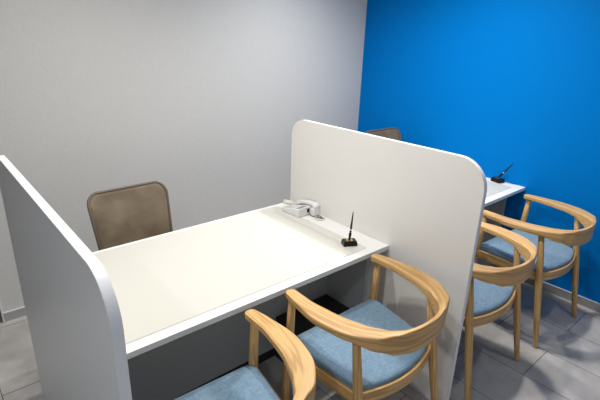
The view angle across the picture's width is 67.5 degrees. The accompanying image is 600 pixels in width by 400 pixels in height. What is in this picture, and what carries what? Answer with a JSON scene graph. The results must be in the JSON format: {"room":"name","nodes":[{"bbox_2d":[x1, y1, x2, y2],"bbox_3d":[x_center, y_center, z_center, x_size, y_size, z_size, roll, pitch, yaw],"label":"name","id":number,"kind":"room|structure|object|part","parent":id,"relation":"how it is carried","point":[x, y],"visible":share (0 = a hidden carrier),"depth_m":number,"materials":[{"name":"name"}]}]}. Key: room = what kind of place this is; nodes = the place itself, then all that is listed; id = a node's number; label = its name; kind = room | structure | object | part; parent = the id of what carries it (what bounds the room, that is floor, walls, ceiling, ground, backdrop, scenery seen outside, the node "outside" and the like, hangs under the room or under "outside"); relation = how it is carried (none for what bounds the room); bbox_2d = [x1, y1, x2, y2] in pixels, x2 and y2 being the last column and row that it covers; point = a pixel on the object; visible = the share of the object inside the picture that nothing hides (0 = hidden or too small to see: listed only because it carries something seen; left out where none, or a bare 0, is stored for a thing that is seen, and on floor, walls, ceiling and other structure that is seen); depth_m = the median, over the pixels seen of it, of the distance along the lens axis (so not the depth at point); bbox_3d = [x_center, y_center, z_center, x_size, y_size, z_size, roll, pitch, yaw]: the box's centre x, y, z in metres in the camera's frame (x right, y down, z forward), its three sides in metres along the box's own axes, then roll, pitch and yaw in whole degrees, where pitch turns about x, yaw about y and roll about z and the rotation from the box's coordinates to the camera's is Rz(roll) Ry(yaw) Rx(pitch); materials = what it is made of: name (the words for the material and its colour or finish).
{"room":"bank consultation area","nodes":[
{"label":"bank consultation area","id":0,"kind":"room"},
{"bbox_2d":[0,0,366,311],"bbox_3d":[-0.623,-0.799,3.268,3.060,2.600,0.100,-15,26,-38],"label":"wall","id":1,"kind":"structure","parent":0,"point":[204,100],"depth_m":3.00,"materials":[{"name":"grey paint"}]},
{"bbox_2d":[0,301,4,322],"bbox_3d":[-1.756,-0.480,2.282,0.010,2.600,0.016,-15,26,-38],"label":"trim","id":2,"kind":"structure","parent":1,"relation":"attached to","point":[1,310],"depth_m":2.69,"materials":[{"name":"white"}]},
{"bbox_2d":[3,306,26,322],"bbox_3d":[-0.628,0.407,3.656,3.052,0.069,0.010,-15,26,-38],"label":"baseboard","id":3,"kind":"structure","parent":1,"relation":"attached to","point":[18,313],"depth_m":2.74,"materials":[{"name":"grey"}]},
{"bbox_2d":[0,283,599,399],"bbox_3d":[-1.220,1.358,1.143,7.666,0.050,10.000,-15,26,-38],"label":"floor","id":4,"kind":"structure","parent":0,"point":[565,364],"depth_m":2.50,"materials":[{"name":"grey tile"}]},
{"bbox_2d":[0,155,131,399],"bbox_3d":[-0.769,0.566,1.476,0.024,1.241,1.233,-15,26,-38],"label":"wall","id":5,"kind":"structure","parent":4,"relation":"on","point":[74,318],"depth_m":1.20,"materials":[{"name":"white plastic"}]},
{"bbox_2d":[87,181,172,250],"bbox_3d":[-0.784,0.413,2.424,0.556,0.884,0.564,-16,26,-40],"label":"office chair","id":6,"kind":"object","parent":4,"relation":"on","point":[131,213],"visible":0.36,"depth_m":2.47,"materials":[{"name":"brown leather"}]},
{"bbox_2d":[92,203,388,399],"bbox_3d":[-0.372,0.599,2.187,1.446,0.720,0.790,-15,26,-38],"label":"desk","id":7,"kind":"object","parent":4,"relation":"on","point":[170,363],"visible":0.41,"depth_m":2.15,"materials":[{"name":"white laminate"}]},
{"bbox_3d":[-0.389,0.906,2.307,1.401,0.060,0.012,-15,26,-38],"label":"kick panel","id":8,"kind":"part","parent":7,"relation":"part of","materials":[{"name":"black"}]},
{"bbox_3d":[-0.378,0.579,2.188,1.401,0.636,0.020,-15,26,-38],"label":"modesty panel","id":9,"kind":"part","parent":7,"relation":"part of","materials":[{"name":"grey laminate"}]},
{"bbox_2d":[94,206,365,343],"bbox_3d":[-0.401,0.265,2.044,1.306,0.003,0.720,-15,26,-38],"label":"desk mat","id":10,"kind":"object","parent":7,"relation":"on","point":[160,283],"visible":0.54,"depth_m":1.99,"materials":[{"name":"white plastic"}]},
{"bbox_2d":[341,233,356,246],"bbox_3d":[0.244,0.192,2.212,0.071,0.060,0.051,-3,20,-12],"label":"stand","id":11,"kind":"object","parent":10,"relation":"on","point":[347,242],"visible":1,"depth_m":2.20,"materials":[{"name":"black plastic"}]},
{"bbox_2d":[349,212,353,233],"bbox_3d":[0.250,0.110,2.184,0.013,0.113,0.011,-15,26,-38],"label":"pen","id":12,"kind":"object","parent":11,"relation":"on","point":[353,212],"visible":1,"depth_m":2.18,"materials":[{"name":"black plastic"}]},
{"bbox_2d":[283,199,294,204],"bbox_3d":[-0.063,0.015,2.737,0.082,0.024,0.023,12,22,27],"label":"tube","id":13,"kind":"object","parent":7,"relation":"on","point":[284,200],"visible":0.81,"depth_m":2.73,"materials":[{"name":"beige plastic"}]},
{"bbox_2d":[282,199,319,216],"bbox_3d":[0.004,0.039,2.600,0.133,0.075,0.188,-16,26,-40],"label":"telephone","id":14,"kind":"object","parent":7,"relation":"on","point":[297,209],"visible":1,"depth_m":2.57,"materials":[{"name":"white plastic"}]},
{"bbox_2d":[314,216,325,220],"bbox_3d":[0.112,0.104,2.535,0.064,0.003,0.064,-15,26,-38],"label":"cable grommet","id":15,"kind":"object","parent":7,"relation":"on","point":[315,218],"visible":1,"depth_m":2.52,"materials":[{"name":"grey plastic"}]},
{"bbox_3d":[0.251,0.503,2.543,0.022,0.696,0.305,-15,26,-38],"label":"panel","id":16,"kind":"part","parent":7,"relation":"part of","materials":[{"name":"grey laminate"}]},
{"bbox_2d":[174,309,315,399],"bbox_3d":[-0.259,0.864,1.465,0.626,0.724,0.515,-13,25,-36],"label":"armchair","id":17,"kind":"object","parent":4,"relation":"on","point":[248,382],"visible":0.77,"depth_m":1.57,"materials":[{"name":"brown wood"}]},
{"bbox_2d":[174,365,279,399],"bbox_3d":[-0.270,0.761,1.448,0.540,0.062,0.412,-13,25,-36],"label":"seat cushion","id":18,"kind":"object","parent":17,"relation":"on","point":[247,382],"depth_m":1.61,"materials":[{"name":"blue fabric"}]},
{"bbox_3d":[-0.189,0.757,1.791,0.039,0.703,0.062,-13,25,-36],"label":"leg","id":19,"kind":"part","parent":17,"relation":"part of","materials":[{"name":"brown wood"}]},
{"bbox_3d":[-0.271,0.790,1.458,0.564,0.073,0.436,-13,25,-36],"label":"seat frame","id":20,"kind":"part","parent":17,"relation":"part of","materials":[{"name":"brown wood"}]},
{"bbox_3d":[-0.245,0.571,1.354,0.626,0.098,0.503,-13,25,-36],"label":"arm rail","id":21,"kind":"part","parent":17,"relation":"part of","materials":[{"name":"brown wood"}]},
{"bbox_2d":[276,294,349,361],"bbox_3d":[0.086,0.748,2.491,0.378,0.262,0.243,-15,26,-38],"label":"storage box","id":22,"kind":"object","parent":4,"relation":"on","point":[302,324],"visible":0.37,"depth_m":2.46,"materials":[{"name":"black"}]},
{"bbox_3d":[0.090,0.637,2.451,0.378,0.027,0.243,-15,26,-38],"label":"lid","id":23,"kind":"part","parent":22,"relation":"part of","materials":[{"name":"black"}]},
{"bbox_2d":[282,254,449,399],"bbox_3d":[0.297,0.714,1.929,0.626,0.724,0.515,-15,26,-38],"label":"armchair","id":24,"kind":"object","parent":4,"relation":"on","point":[366,351],"visible":0.98,"depth_m":1.76,"materials":[{"name":"brown wood"}]},
{"bbox_3d":[-0.053,0.713,1.926,0.039,0.703,0.062,-15,26,-38],"label":"leg","id":25,"kind":"part","parent":24,"relation":"part of","materials":[{"name":"brown wood"}]},
{"bbox_3d":[0.218,0.820,1.671,0.038,0.695,0.146,-9,22,-27],"label":"leg","id":26,"kind":"part","parent":24,"relation":"part of","materials":[{"name":"brown wood"}]},
{"bbox_2d":[297,299,427,389],"bbox_3d":[0.285,0.612,1.911,0.540,0.062,0.412,-15,26,-38],"label":"seat cushion","id":27,"kind":"object","parent":24,"relation":"on","point":[331,355],"depth_m":1.80,"materials":[{"name":"blue fabric"}]},
{"bbox_3d":[0.311,0.421,1.818,0.626,0.098,0.503,-15,26,-38],"label":"arm rail","id":28,"kind":"part","parent":24,"relation":"part of","materials":[{"name":"brown wood"}]},
{"bbox_3d":[0.284,0.641,1.921,0.564,0.073,0.436,-15,26,-38],"label":"seat frame","id":29,"kind":"part","parent":24,"relation":"part of","materials":[{"name":"brown wood"}]},
{"bbox_3d":[0.352,0.607,2.257,0.039,0.703,0.062,-15,26,-38],"label":"leg","id":30,"kind":"part","parent":24,"relation":"part of","materials":[{"name":"brown wood"}]},
{"bbox_3d":[0.584,0.724,1.971,0.146,0.695,0.038,16,24,34],"label":"leg","id":31,"kind":"part","parent":24,"relation":"part of","materials":[{"name":"brown wood"}]},
{"bbox_2d":[365,127,400,140],"bbox_3d":[0.841,-0.069,3.775,0.556,0.972,0.564,-13,25,-36],"label":"office chair","id":32,"kind":"object","parent":4,"relation":"on","point":[393,133],"visible":0.12,"depth_m":3.87,"materials":[{"name":"brown"}]},
{"bbox_2d":[290,120,486,399],"bbox_3d":[0.338,0.269,2.399,0.024,1.241,1.207,-15,26,-38],"label":"partition panel","id":33,"kind":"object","parent":4,"relation":"on","point":[426,204],"depth_m":2.15,"materials":[{"name":"white plastic"}]},
{"bbox_2d":[463,222,536,399],"bbox_3d":[0.888,0.560,2.409,0.648,0.724,0.534,-15,26,-38],"label":"armchair","id":34,"kind":"object","parent":4,"relation":"on","point":[493,291],"visible":0.6,"depth_m":2.19,"materials":[{"name":"brown wood"}]},
{"bbox_3d":[0.806,0.669,2.142,0.039,0.695,0.151,-9,22,-27],"label":"leg","id":35,"kind":"part","parent":34,"relation":"part of","materials":[{"name":"brown wood"}]},
{"bbox_2d":[464,262,513,315],"bbox_3d":[0.875,0.457,2.392,0.559,0.062,0.426,-15,26,-38],"label":"seat cushion","id":36,"kind":"object","parent":34,"relation":"on","point":[489,299],"depth_m":2.26,"materials":[{"name":"blue fabric"}]},
{"bbox_3d":[0.875,0.486,2.402,0.584,0.073,0.451,-15,26,-38],"label":"seat frame","id":37,"kind":"part","parent":34,"relation":"part of","materials":[{"name":"brown wood"}]},
{"bbox_3d":[0.902,0.267,2.299,0.648,0.098,0.521,-15,26,-38],"label":"arm rail","id":38,"kind":"part","parent":34,"relation":"part of","materials":[{"name":"brown wood"}]},
{"bbox_3d":[1.185,0.569,2.453,0.151,0.695,0.039,16,24,34],"label":"leg","id":39,"kind":"part","parent":34,"relation":"part of","materials":[{"name":"brown wood"}]},
{"bbox_2d":[477,177,524,266],"bbox_3d":[0.767,0.291,3.143,1.539,0.720,0.790,-15,26,-38],"label":"desk","id":40,"kind":"object","parent":4,"relation":"on","point":[495,203],"visible":0.16,"depth_m":3.35,"materials":[{"name":"white"}]},
{"bbox_3d":[1.425,0.186,3.528,0.022,0.696,0.305,-15,26,-38],"label":"panel","id":41,"kind":"part","parent":40,"relation":"part of","materials":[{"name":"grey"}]},
{"bbox_2d":[491,174,504,182],"bbox_3d":[1.462,-0.168,3.309,0.059,0.066,0.083,-8,22,-25],"label":"stand","id":42,"kind":"object","parent":40,"relation":"on","point":[498,179],"visible":1,"depth_m":3.29,"materials":[{"name":"black plastic"}]},
{"bbox_2d":[486,180,510,196],"bbox_3d":[0.770,-0.056,3.037,1.352,0.003,0.715,-15,26,-38],"label":"desk mat","id":43,"kind":"object","parent":40,"relation":"on","point":[493,188],"visible":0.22,"depth_m":3.17,"materials":[{"name":"white"}]},
{"bbox_2d":[474,194,596,347],"bbox_3d":[1.472,0.418,2.853,0.648,0.724,0.534,-13,25,-36],"label":"armchair","id":44,"kind":"object","parent":4,"relation":"on","point":[554,259],"visible":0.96,"depth_m":2.70,"materials":[{"name":"brown wood"}]},
{"bbox_3d":[1.110,0.411,2.867,0.040,0.703,0.065,-13,25,-36],"label":"leg","id":45,"kind":"part","parent":44,"relation":"part of","materials":[{"name":"brown wood"}]},
{"bbox_3d":[1.459,0.345,2.847,0.584,0.073,0.451,-13,25,-36],"label":"seat frame","id":46,"kind":"part","parent":44,"relation":"part of","materials":[{"name":"brown wood"}]},
{"bbox_3d":[1.546,0.308,3.190,0.040,0.703,0.065,-13,25,-36],"label":"leg","id":47,"kind":"part","parent":44,"relation":"part of","materials":[{"name":"brown wood"}]},
{"bbox_2d":[480,229,573,271],"bbox_3d":[1.460,0.316,2.836,0.559,0.062,0.426,-13,25,-36],"label":"seat cushion","id":48,"kind":"object","parent":44,"relation":"on","point":[558,257],"depth_m":2.76,"materials":[{"name":"blue fabric"}]},
{"bbox_3d":[1.375,0.526,2.590,0.039,0.695,0.151,-7,22,-24],"label":"leg","id":49,"kind":"part","parent":44,"relation":"part of","materials":[{"name":"brown wood"}]},
{"bbox_3d":[1.485,0.126,2.742,0.648,0.098,0.521,-13,25,-36],"label":"arm rail","id":50,"kind":"part","parent":44,"relation":"part of","materials":[{"name":"brown wood"}]},
{"bbox_3d":[1.770,0.433,2.882,0.151,0.695,0.039,17,25,36],"label":"leg","id":51,"kind":"part","parent":44,"relation":"part of","materials":[{"name":"brown wood"}]},
{"bbox_2d":[358,0,599,302],"bbox_3d":[2.744,-0.195,1.896,0.100,2.600,6.758,-15,26,-38],"label":"wall","id":52,"kind":"structure","parent":0,"point":[496,84],"depth_m":3.21,"materials":[{"name":"blue paint"}]},
{"bbox_2d":[493,264,599,313],"bbox_3d":[2.696,1.019,2.256,0.010,0.069,6.658,-15,26,-38],"label":"baseboard","id":53,"kind":"structure","parent":52,"relation":"attached to","point":[584,302],"depth_m":3.15,"materials":[{"name":"grey"}]}
]}

